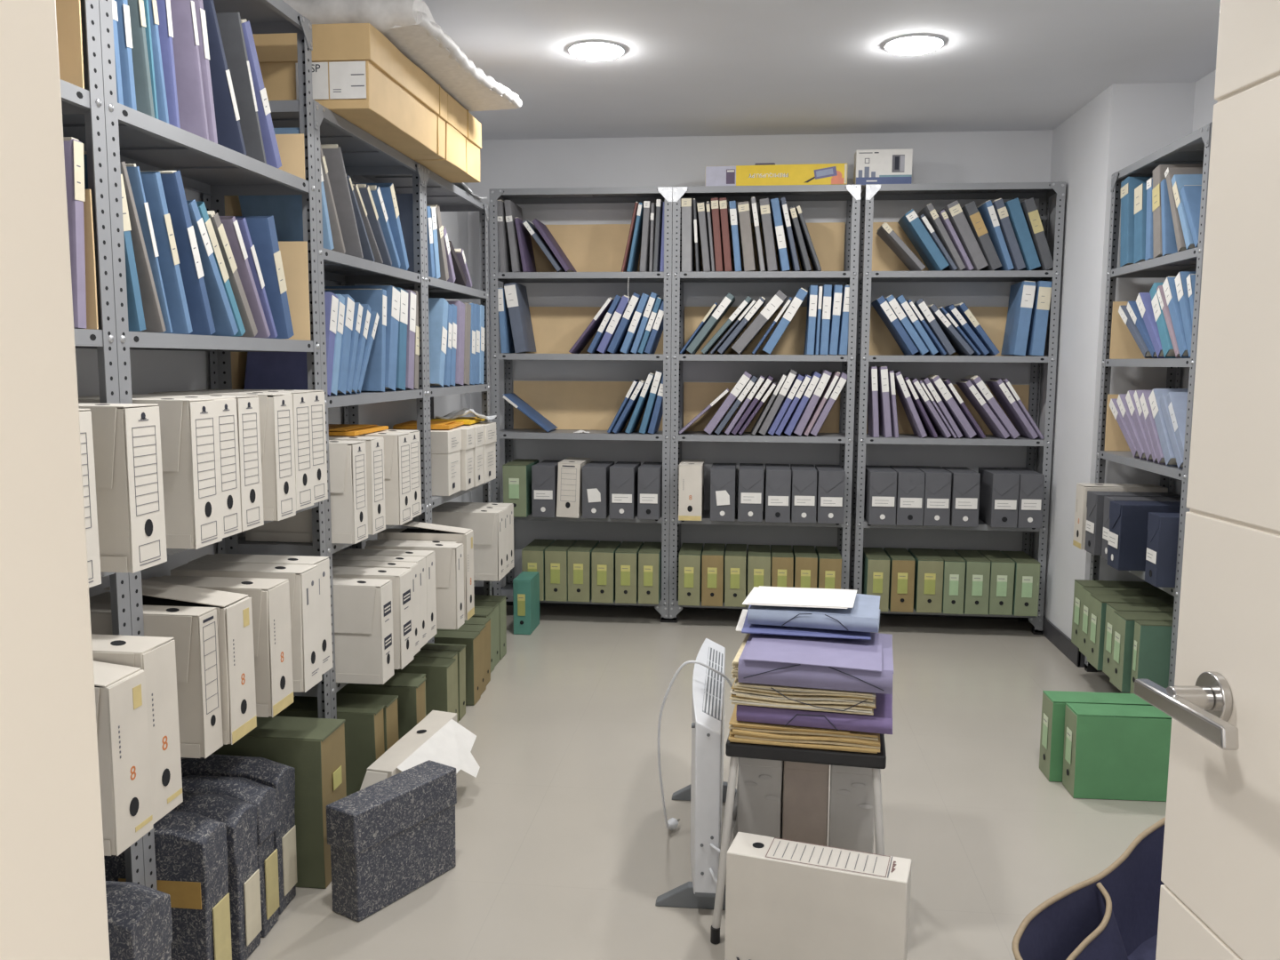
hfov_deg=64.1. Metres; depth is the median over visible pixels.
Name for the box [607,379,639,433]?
folder
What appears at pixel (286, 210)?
folder
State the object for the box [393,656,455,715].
box
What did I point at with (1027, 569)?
box
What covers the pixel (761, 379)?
folder
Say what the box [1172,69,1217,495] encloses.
wall
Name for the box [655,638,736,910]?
heater
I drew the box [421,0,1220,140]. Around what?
ceiling
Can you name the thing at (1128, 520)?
box
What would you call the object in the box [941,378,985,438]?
folder
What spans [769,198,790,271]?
folder
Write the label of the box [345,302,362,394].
folder
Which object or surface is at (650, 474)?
box
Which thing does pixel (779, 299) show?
folder
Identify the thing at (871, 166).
printed box
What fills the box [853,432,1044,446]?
shelf
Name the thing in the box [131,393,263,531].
box
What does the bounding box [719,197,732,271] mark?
folder
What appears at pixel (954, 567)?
box
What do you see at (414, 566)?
box
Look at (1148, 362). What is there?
shelf
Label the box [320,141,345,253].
folder
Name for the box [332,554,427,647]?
box
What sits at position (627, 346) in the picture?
folder
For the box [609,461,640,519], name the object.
box
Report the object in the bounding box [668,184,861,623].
metal rack
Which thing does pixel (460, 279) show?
folder
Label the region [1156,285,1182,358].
folder
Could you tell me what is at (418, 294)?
folder
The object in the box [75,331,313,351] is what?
shelf
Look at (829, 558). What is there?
box
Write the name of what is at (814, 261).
folder
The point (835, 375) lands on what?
folder
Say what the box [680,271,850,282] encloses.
shelf
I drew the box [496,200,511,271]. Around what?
folder
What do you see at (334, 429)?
document folder
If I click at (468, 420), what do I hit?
document folder
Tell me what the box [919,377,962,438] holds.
folder
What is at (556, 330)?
cardboard sheet
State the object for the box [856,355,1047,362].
shelf
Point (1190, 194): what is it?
folder
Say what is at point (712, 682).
grille
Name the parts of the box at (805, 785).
lid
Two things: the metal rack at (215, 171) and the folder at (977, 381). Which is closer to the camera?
the metal rack at (215, 171)
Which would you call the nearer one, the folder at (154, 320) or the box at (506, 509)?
the folder at (154, 320)
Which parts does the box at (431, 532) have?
lid, spine panel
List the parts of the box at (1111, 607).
lid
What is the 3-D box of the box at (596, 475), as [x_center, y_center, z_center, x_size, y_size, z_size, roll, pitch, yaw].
[-0.212,0.046,5.212,0.122,0.256,0.324,1,7,6]
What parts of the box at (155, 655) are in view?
lid, spine panel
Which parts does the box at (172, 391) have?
lid, spine panel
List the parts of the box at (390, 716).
lid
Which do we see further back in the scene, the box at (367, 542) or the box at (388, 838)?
the box at (367, 542)
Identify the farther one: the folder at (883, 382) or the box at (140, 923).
the folder at (883, 382)
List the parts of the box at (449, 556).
lid, spine panel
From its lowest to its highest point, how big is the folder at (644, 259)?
0.339 m
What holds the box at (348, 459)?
on the metal rack at (363, 153)
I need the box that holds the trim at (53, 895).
[0,0,110,959]
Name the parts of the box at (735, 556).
lid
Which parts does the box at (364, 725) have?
lid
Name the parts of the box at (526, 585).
lid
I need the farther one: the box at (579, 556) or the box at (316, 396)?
the box at (579, 556)
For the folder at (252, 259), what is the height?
0.279 m
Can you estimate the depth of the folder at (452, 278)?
4.05 m
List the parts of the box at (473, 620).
lid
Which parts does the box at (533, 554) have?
lid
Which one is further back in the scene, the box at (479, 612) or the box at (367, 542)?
the box at (479, 612)
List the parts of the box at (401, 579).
lid, spine panel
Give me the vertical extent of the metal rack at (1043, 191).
2.155 m
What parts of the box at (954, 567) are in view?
lid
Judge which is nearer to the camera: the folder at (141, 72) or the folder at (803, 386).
the folder at (141, 72)
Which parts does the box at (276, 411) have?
lid, spine panel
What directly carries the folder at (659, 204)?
on the metal rack at (636, 194)
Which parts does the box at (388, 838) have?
lid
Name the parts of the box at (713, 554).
lid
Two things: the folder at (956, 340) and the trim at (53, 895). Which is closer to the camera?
the trim at (53, 895)
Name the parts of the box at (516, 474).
lid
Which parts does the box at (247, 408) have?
lid, spine panel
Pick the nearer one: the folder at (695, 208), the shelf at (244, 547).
the shelf at (244, 547)
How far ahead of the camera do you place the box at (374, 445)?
3.08 m
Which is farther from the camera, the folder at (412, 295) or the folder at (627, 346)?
the folder at (627, 346)
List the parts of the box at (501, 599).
lid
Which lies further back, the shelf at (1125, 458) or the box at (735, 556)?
the box at (735, 556)
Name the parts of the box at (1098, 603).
lid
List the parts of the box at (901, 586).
lid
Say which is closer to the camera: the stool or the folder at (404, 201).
the stool
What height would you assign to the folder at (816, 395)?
0.324 m
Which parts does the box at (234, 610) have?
lid, spine panel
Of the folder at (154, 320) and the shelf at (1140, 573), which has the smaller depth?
the folder at (154, 320)
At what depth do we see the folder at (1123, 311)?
3.97 m
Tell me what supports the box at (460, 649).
on the floor
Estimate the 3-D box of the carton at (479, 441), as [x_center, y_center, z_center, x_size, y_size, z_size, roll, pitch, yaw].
[-0.816,-0.105,4.317,0.295,0.249,0.134,1,7,6]
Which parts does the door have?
handle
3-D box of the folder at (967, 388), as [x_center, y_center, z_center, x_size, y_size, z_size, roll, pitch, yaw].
[1.682,-0.353,5.027,0.223,0.284,0.236,1,7,6]
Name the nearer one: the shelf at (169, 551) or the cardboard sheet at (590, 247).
the shelf at (169, 551)
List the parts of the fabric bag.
panel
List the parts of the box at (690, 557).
lid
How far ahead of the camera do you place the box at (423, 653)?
3.69 m
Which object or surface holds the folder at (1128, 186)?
on the metal rack at (1195, 148)
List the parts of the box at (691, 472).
lid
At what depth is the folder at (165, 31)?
2.10 m
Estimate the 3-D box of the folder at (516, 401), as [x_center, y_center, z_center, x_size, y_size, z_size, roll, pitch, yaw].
[-0.565,-0.348,5.273,0.242,0.192,0.235,1,7,6]
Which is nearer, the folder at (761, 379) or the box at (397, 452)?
the box at (397, 452)
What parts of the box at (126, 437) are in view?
lid, spine panel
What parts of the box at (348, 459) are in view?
lid, spine panel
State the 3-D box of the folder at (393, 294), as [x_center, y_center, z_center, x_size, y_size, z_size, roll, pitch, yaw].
[-0.942,-0.477,3.441,0.240,0.352,0.144,1,7,6]
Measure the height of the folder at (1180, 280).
0.299 m
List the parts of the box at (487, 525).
lid, spine panel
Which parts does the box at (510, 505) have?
lid, spine panel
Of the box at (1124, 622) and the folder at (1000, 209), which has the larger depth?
the folder at (1000, 209)
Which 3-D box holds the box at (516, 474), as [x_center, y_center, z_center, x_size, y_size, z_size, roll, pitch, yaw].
[-0.609,0.037,5.254,0.121,0.260,0.323,1,7,6]
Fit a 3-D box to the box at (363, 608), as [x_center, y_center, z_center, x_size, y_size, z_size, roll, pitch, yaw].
[-0.900,0.439,2.999,0.332,0.290,0.100,1,7,6]
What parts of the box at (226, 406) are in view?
lid, spine panel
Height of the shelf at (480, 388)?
0.030 m
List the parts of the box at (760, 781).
lid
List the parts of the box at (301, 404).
lid, spine panel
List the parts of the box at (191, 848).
lid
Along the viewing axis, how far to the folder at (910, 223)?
4.86 m
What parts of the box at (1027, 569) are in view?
lid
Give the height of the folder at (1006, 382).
0.289 m
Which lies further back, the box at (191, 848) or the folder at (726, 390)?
the folder at (726, 390)
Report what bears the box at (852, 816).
on the floor
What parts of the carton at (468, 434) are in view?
lid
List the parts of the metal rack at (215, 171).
post, post, corner plate, post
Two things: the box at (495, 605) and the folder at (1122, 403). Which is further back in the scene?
the box at (495, 605)
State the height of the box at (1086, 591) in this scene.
0.266 m
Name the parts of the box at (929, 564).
lid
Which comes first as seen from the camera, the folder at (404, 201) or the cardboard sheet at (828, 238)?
the folder at (404, 201)
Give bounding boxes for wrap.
[282,0,522,111]
[434,408,496,419]
[452,182,487,199]
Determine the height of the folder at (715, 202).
0.352 m
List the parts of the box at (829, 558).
lid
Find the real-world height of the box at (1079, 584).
0.267 m
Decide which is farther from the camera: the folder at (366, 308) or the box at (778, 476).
the box at (778, 476)
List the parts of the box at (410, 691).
lid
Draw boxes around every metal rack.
[60,0,144,886]
[62,0,330,889]
[224,99,431,719]
[352,165,491,643]
[489,186,672,622]
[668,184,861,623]
[848,181,1065,634]
[1084,122,1212,686]
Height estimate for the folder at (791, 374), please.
0.328 m
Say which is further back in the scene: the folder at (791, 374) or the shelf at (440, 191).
the folder at (791, 374)
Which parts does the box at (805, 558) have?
lid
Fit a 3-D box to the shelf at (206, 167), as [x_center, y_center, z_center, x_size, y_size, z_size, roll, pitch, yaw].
[-1.076,-0.738,2.330,0.295,0.030,0.907,1,7,6]
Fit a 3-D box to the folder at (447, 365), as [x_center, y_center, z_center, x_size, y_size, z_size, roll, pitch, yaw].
[-0.877,-0.536,4.074,0.246,0.326,0.106,1,7,6]
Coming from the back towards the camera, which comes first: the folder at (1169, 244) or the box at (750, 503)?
the box at (750, 503)
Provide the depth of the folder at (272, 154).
2.49 m
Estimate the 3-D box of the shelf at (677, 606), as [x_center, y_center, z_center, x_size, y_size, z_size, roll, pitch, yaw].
[0.607,0.618,5.276,0.888,0.030,0.295,1,7,6]
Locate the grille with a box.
[702,646,724,720]
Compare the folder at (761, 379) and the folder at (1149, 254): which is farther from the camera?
the folder at (761, 379)
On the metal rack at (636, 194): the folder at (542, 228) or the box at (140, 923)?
the folder at (542, 228)
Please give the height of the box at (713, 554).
0.260 m
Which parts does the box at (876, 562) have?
lid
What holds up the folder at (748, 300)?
on the metal rack at (851, 194)
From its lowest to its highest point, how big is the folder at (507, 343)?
0.326 m
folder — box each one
[63,136,86,328]
[83,151,146,331]
[112,0,123,104]
[114,0,136,110]
[120,161,166,332]
[125,163,172,333]
[127,0,154,117]
[139,170,215,335]
[140,171,192,334]
[143,0,158,119]
[148,0,168,123]
[156,0,180,127]
[169,0,208,139]
[186,199,238,335]
[192,0,217,143]
[196,201,245,336]
[202,0,246,154]
[207,210,257,336]
[216,12,266,163]
[218,216,270,337]
[234,215,294,338]
[235,217,277,338]
[238,127,334,249]
[240,19,281,168]
[243,291,338,396]
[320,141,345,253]
[320,144,363,258]
[324,285,400,391]
[324,288,386,391]
[328,424,388,435]
[330,294,344,395]
[336,294,354,394]
[345,173,375,261]
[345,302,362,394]
[351,304,371,393]
[352,183,383,263]
[354,183,408,270]
[356,311,379,393]
[357,184,391,265]
[368,185,400,268]
[392,420,463,429]
[395,193,429,275]
[395,287,407,390]
[404,289,415,389]
[412,290,420,389]
[426,204,448,280]
[426,206,435,277]
[428,297,448,387]
[430,206,440,278]
[430,416,484,424]
[442,225,455,282]
[443,304,452,386]
[447,300,464,385]
[448,240,466,286]
[449,304,456,386]
[454,248,471,287]
[463,302,471,384]
[463,302,475,384]
[474,304,479,384]
[479,304,484,383]
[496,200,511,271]
[497,288,516,353]
[502,392,557,432]
[504,200,522,271]
[504,282,535,353]
[514,216,536,271]
[522,219,565,271]
[531,218,576,271]
[568,297,614,353]
[587,294,621,353]
[596,295,631,353]
[607,292,640,353]
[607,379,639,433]
[612,379,646,433]
[619,293,649,353]
[621,201,638,271]
[624,372,655,433]
[626,202,643,271]
[630,292,660,353]
[637,296,663,353]
[639,200,651,271]
[639,370,663,433]
[644,301,663,354]
[647,374,663,433]
[648,202,655,271]
[653,199,663,271]
[659,201,664,271]
[679,387,729,434]
[680,198,694,271]
[680,302,718,354]
[686,292,735,354]
[692,198,701,271]
[696,202,711,271]
[700,296,751,354]
[704,370,751,434]
[705,201,715,271]
[710,299,756,354]
[711,197,724,271]
[714,376,757,434]
[717,296,765,354]
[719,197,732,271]
[724,375,765,434]
[728,200,742,271]
[731,289,787,354]
[731,375,773,434]
[731,632,893,694]
[735,605,871,639]
[736,693,892,734]
[737,201,755,271]
[738,382,776,434]
[747,593,879,632]
[750,196,765,271]
[751,373,786,435]
[752,297,791,354]
[758,368,797,435]
[759,198,777,271]
[761,288,807,354]
[767,374,804,435]
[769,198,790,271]
[775,374,811,435]
[779,197,799,271]
[783,371,821,435]
[788,206,811,271]
[792,369,831,435]
[795,205,821,271]
[802,371,839,436]
[803,285,817,354]
[809,372,847,436]
[814,286,822,354]
[818,284,831,355]
[828,284,842,355]
[837,284,849,355]
[867,366,879,437]
[871,296,918,355]
[876,222,925,271]
[876,366,892,437]
[884,294,928,355]
[888,370,898,437]
[894,370,927,437]
[896,295,938,355]
[897,208,949,271]
[903,376,937,438]
[906,299,946,355]
[909,378,951,438]
[913,298,955,355]
[917,379,956,438]
[918,203,965,271]
[919,214,957,271]
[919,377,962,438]
[926,375,976,438]
[927,304,974,355]
[937,209,973,271]
[937,306,980,355]
[939,200,988,270]
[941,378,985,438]
[944,304,989,355]
[953,302,999,355]
[955,378,1009,439]
[961,200,1001,270]
[963,375,1019,439]
[976,200,1014,270]
[984,377,1038,439]
[992,198,1025,270]
[1000,280,1036,356]
[1000,378,1044,439]
[1004,197,1040,270]
[1020,197,1053,270]
[1025,280,1052,356]
[1109,398,1139,457]
[1116,393,1146,459]
[1118,305,1152,358]
[1120,176,1152,267]
[1125,390,1152,461]
[1126,300,1158,358]
[1133,183,1146,263]
[1133,390,1158,463]
[1136,292,1165,358]
[1139,392,1166,464]
[1145,177,1153,260]
[1148,388,1188,466]
[1149,282,1176,358]
[1152,163,1203,258]
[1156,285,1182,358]
[1159,393,1183,469]
[1160,178,1177,255]
[1162,276,1190,358]
[1164,167,1202,252]
[1166,392,1187,460]
[1171,174,1202,249]
[1174,271,1196,357]
[1180,184,1201,247]
[1186,273,1195,324]
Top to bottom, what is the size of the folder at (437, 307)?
0.345 m
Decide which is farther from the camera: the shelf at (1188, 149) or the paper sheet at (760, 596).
the shelf at (1188, 149)
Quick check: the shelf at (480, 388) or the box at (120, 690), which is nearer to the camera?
the box at (120, 690)
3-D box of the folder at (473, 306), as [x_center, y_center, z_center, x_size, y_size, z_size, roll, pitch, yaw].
[-0.834,-0.588,4.417,0.238,0.351,0.087,1,7,6]
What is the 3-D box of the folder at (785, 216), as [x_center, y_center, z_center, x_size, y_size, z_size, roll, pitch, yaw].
[0.736,-1.196,5.033,0.103,0.350,0.239,1,7,6]
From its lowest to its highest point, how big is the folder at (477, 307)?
0.351 m
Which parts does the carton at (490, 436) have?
lid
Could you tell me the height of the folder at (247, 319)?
0.277 m
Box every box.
[78,395,241,538]
[78,397,222,549]
[78,403,167,573]
[79,408,101,587]
[89,579,256,744]
[89,603,223,758]
[91,634,183,824]
[93,660,152,855]
[104,810,231,959]
[105,880,172,959]
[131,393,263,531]
[145,392,295,520]
[146,575,293,717]
[153,391,295,508]
[170,561,321,692]
[171,792,261,959]
[180,753,297,914]
[181,775,279,936]
[186,390,313,511]
[188,553,332,674]
[200,389,327,503]
[212,715,346,888]
[245,440,367,543]
[276,700,384,796]
[293,692,399,751]
[326,760,456,921]
[328,432,412,525]
[328,436,385,535]
[332,548,436,640]
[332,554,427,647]
[332,560,420,655]
[332,566,413,669]
[332,577,393,684]
[336,676,425,739]
[360,710,479,790]
[364,541,464,629]
[365,539,456,545]
[376,429,421,518]
[377,520,474,620]
[392,672,426,716]
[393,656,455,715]
[413,649,458,722]
[420,643,465,720]
[432,504,509,575]
[432,508,504,581]
[434,630,480,705]
[436,624,486,695]
[439,502,513,570]
[464,616,490,685]
[472,608,494,672]
[474,594,506,659]
[474,600,499,666]
[502,459,539,517]
[512,571,539,634]
[521,539,554,600]
[531,459,561,517]
[544,539,576,601]
[556,456,590,518]
[567,540,599,601]
[582,461,614,519]
[591,541,621,603]
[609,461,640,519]
[615,541,643,603]
[637,461,662,519]
[638,541,661,604]
[678,459,704,520]
[678,543,703,606]
[701,543,725,606]
[705,162,847,186]
[710,463,735,521]
[724,544,746,607]
[724,832,911,959]
[736,757,783,839]
[737,463,764,521]
[747,544,770,607]
[764,464,791,522]
[770,544,793,587]
[782,760,829,846]
[790,464,816,523]
[792,545,817,588]
[815,464,845,523]
[815,545,841,589]
[828,764,874,853]
[853,148,912,189]
[861,547,890,611]
[864,465,896,525]
[883,547,915,612]
[889,465,925,525]
[908,548,943,613]
[914,465,951,526]
[933,549,965,614]
[942,466,980,527]
[953,549,990,615]
[976,550,1015,615]
[978,467,1019,527]
[1000,551,1040,615]
[1003,467,1044,527]
[1039,690,1152,782]
[1062,703,1171,801]
[1071,579,1159,647]
[1072,482,1167,549]
[1079,586,1174,657]
[1084,490,1181,555]
[1087,593,1174,670]
[1101,496,1180,560]
[1102,602,1173,677]
[1107,500,1180,571]
[1109,610,1173,692]
[1129,620,1172,693]
[1144,512,1179,587]
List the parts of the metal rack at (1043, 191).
post, post, corner plate, post, corner plate, post, corner plate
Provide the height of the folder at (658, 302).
0.278 m
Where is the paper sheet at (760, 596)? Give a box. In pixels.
[742,585,856,608]
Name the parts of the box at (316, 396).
lid, spine panel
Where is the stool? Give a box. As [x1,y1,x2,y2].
[710,733,886,943]
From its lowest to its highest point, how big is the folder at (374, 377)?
0.334 m
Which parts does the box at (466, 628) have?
lid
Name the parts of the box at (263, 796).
lid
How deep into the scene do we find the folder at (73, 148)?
1.81 m
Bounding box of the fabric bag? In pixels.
[1011,816,1165,959]
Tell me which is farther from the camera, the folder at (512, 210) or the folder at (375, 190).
the folder at (512, 210)
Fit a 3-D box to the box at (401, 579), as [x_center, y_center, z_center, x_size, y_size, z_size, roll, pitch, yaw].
[-0.878,0.421,3.152,0.332,0.290,0.115,1,7,6]
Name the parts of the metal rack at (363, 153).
post, corner plate, post, post, corner plate, post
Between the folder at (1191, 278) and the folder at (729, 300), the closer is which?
the folder at (1191, 278)
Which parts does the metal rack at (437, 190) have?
corner plate, post, post, post, corner plate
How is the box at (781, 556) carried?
on the metal rack at (851, 194)
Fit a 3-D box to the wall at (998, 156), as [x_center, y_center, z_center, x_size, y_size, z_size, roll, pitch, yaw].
[0.721,-0.528,5.348,3.470,2.455,0.100,1,7,6]
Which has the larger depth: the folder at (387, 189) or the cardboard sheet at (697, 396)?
the cardboard sheet at (697, 396)
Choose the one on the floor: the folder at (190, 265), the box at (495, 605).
the box at (495, 605)
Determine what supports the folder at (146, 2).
on the metal rack at (215, 171)
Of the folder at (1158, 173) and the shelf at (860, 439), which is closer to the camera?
the folder at (1158, 173)
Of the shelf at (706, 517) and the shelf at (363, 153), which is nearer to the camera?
the shelf at (363, 153)
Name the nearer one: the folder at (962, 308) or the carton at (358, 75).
the carton at (358, 75)
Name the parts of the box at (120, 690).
lid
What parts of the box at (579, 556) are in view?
lid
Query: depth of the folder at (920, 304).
4.90 m
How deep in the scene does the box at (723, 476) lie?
4.99 m
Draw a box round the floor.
[246,604,1166,959]
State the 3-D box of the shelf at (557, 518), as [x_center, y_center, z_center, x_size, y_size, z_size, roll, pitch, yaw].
[-0.286,0.178,5.323,0.899,0.030,0.295,1,7,6]
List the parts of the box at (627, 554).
lid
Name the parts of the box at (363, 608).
lid, spine panel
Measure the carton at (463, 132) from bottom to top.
0.228 m
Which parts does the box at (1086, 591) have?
lid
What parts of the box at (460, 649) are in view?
lid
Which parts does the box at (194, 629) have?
lid, spine panel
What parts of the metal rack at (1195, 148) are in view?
post, corner plate, post, post, corner plate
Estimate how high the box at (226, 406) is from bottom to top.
0.292 m
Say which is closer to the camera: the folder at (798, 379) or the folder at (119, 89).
the folder at (119, 89)
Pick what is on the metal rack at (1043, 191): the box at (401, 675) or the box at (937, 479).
the box at (937, 479)
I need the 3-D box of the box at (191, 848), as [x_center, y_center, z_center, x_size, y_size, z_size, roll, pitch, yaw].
[-1.018,0.876,2.138,0.293,0.376,0.095,1,7,6]
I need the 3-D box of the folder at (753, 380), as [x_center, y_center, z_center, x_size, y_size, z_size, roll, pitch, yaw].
[0.485,-0.380,5.154,0.210,0.294,0.242,1,7,6]
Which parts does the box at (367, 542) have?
lid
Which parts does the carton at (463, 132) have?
lid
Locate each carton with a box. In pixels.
[252,23,447,159]
[388,428,461,495]
[414,93,481,183]
[453,426,474,490]
[458,424,484,487]
[464,422,496,482]
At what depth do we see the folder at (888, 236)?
4.90 m
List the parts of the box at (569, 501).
spine panel, lid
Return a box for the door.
[1134,0,1279,959]
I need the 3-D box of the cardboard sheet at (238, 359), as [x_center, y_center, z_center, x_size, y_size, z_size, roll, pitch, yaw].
[-1.116,-0.415,3.298,0.006,0.260,0.820,1,7,6]
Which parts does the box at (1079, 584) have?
lid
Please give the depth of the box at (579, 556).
5.12 m
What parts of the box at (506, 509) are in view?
lid, spine panel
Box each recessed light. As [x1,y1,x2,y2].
[567,40,625,60]
[883,33,944,55]
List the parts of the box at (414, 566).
lid, spine panel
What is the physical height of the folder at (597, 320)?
0.277 m
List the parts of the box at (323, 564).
lid, spine panel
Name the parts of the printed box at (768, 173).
carry handle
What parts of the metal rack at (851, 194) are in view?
post, corner plate, post, corner plate, post, post, corner plate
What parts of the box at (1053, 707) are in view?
lid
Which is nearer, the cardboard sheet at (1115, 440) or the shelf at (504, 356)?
the cardboard sheet at (1115, 440)
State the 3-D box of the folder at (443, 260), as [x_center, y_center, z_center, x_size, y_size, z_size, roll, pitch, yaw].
[-0.882,-0.916,3.964,0.245,0.282,0.162,1,7,6]
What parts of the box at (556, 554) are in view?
lid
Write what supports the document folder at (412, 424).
on the carton at (445, 444)
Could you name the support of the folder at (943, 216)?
on the metal rack at (1043, 191)
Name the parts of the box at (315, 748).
lid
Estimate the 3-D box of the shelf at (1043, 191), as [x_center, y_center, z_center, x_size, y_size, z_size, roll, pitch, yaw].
[1.540,-1.395,4.944,0.907,0.030,0.295,1,7,6]
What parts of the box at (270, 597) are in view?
lid, spine panel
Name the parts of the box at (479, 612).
lid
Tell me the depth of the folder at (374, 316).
3.21 m
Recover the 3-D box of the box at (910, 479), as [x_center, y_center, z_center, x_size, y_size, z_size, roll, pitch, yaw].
[1.314,0.073,5.053,0.127,0.257,0.324,1,7,6]
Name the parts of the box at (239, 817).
lid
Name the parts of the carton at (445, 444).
lid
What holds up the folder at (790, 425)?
on the metal rack at (851, 194)
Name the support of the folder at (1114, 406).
on the metal rack at (1195, 148)
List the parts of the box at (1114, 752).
lid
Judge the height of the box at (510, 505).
0.294 m
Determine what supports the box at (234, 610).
on the metal rack at (215, 171)
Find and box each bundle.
[728,704,880,753]
[729,678,875,715]
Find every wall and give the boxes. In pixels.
[75,179,471,696]
[467,129,1052,590]
[1031,81,1195,639]
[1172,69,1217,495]
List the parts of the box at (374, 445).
lid, spine panel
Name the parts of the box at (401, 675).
lid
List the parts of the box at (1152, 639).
lid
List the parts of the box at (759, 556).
lid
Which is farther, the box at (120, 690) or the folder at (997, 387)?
the folder at (997, 387)
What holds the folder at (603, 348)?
on the metal rack at (636, 194)
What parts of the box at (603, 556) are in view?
lid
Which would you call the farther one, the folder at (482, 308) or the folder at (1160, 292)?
the folder at (482, 308)
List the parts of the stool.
leg, leg, seat, leg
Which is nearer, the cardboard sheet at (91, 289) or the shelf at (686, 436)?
the cardboard sheet at (91, 289)
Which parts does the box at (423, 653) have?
lid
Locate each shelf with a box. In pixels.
[60,79,90,113]
[62,103,309,195]
[74,328,103,346]
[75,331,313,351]
[100,571,115,577]
[166,502,318,555]
[213,0,303,34]
[238,502,424,556]
[268,99,418,175]
[293,682,348,696]
[323,248,420,283]
[328,389,423,407]
[352,168,485,211]
[355,276,486,298]
[430,384,487,397]
[432,481,487,508]
[496,186,664,204]
[497,272,663,282]
[498,353,663,360]
[499,428,662,440]
[501,583,661,606]
[513,513,662,523]
[676,588,748,608]
[677,509,842,527]
[678,431,845,443]
[679,354,847,361]
[680,184,852,202]
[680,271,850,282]
[850,512,1039,531]
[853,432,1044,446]
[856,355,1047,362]
[857,270,1052,281]
[860,182,1055,200]
[880,608,1034,617]
[1099,449,1183,479]
[1100,555,1175,596]
[1104,358,1190,367]
[1110,247,1197,277]
[1116,128,1204,181]
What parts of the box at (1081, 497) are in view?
spine panel, lid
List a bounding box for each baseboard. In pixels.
[473,586,1017,619]
[1028,616,1085,667]
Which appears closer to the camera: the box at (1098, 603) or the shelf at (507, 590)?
the box at (1098, 603)
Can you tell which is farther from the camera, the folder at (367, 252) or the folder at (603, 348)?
the folder at (603, 348)
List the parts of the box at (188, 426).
lid, spine panel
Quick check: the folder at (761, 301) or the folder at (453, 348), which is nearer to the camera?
the folder at (453, 348)
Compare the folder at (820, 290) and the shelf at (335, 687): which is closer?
the shelf at (335, 687)
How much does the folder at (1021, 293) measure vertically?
0.353 m
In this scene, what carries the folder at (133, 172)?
on the metal rack at (215, 171)
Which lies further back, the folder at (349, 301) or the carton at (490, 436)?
the carton at (490, 436)
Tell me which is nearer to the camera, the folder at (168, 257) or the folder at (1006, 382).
the folder at (168, 257)
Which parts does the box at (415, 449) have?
lid, spine panel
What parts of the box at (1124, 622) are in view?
lid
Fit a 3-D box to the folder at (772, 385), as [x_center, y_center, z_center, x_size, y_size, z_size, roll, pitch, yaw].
[0.591,-0.362,5.146,0.184,0.262,0.241,1,7,6]
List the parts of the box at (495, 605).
lid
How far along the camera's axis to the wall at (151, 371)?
2.76 m
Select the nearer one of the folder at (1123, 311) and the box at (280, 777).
the box at (280, 777)
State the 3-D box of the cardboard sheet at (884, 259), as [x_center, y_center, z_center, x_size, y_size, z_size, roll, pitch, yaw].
[1.553,-1.156,5.109,0.824,0.265,0.006,1,7,6]
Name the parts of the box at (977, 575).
lid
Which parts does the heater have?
power cord, control lever, control lever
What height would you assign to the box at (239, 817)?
0.362 m
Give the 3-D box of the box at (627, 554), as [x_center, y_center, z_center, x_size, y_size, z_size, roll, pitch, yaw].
[-0.054,0.469,5.248,0.109,0.261,0.324,1,7,6]
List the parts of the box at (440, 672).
lid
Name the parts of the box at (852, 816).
lid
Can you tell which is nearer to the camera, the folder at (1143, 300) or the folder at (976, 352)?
the folder at (1143, 300)
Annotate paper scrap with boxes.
[573,430,590,432]
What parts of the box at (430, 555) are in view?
lid, spine panel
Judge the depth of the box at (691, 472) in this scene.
5.01 m
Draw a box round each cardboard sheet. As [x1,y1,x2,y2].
[56,0,84,88]
[83,189,98,329]
[224,195,242,215]
[230,352,247,389]
[275,133,305,179]
[278,241,310,340]
[512,306,663,354]
[513,380,663,431]
[530,224,640,271]
[683,382,839,432]
[684,306,841,355]
[694,222,845,271]
[866,384,1029,434]
[869,306,1031,356]
[872,222,942,271]
[1104,394,1130,451]
[1109,301,1146,359]
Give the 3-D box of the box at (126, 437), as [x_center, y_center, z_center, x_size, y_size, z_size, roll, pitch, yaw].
[-1.037,0.009,1.827,0.331,0.290,0.109,1,7,6]
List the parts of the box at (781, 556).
lid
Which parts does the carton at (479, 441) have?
lid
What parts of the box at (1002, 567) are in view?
lid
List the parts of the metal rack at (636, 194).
post, corner plate, post, corner plate, corner plate, post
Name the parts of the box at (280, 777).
lid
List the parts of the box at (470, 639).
lid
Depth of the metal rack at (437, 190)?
4.23 m
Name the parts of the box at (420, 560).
lid, spine panel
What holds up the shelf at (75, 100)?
attached to the metal rack at (89, 100)
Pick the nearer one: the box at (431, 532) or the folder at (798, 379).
the box at (431, 532)
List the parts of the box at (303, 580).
lid, spine panel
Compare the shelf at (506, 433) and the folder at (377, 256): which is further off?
the shelf at (506, 433)
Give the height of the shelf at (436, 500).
0.030 m
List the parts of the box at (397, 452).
lid, spine panel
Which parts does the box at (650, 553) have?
lid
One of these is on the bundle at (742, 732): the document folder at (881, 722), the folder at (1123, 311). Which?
the document folder at (881, 722)
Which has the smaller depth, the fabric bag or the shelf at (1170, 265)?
the fabric bag
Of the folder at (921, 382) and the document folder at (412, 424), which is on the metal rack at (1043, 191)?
the folder at (921, 382)
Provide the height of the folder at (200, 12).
0.347 m

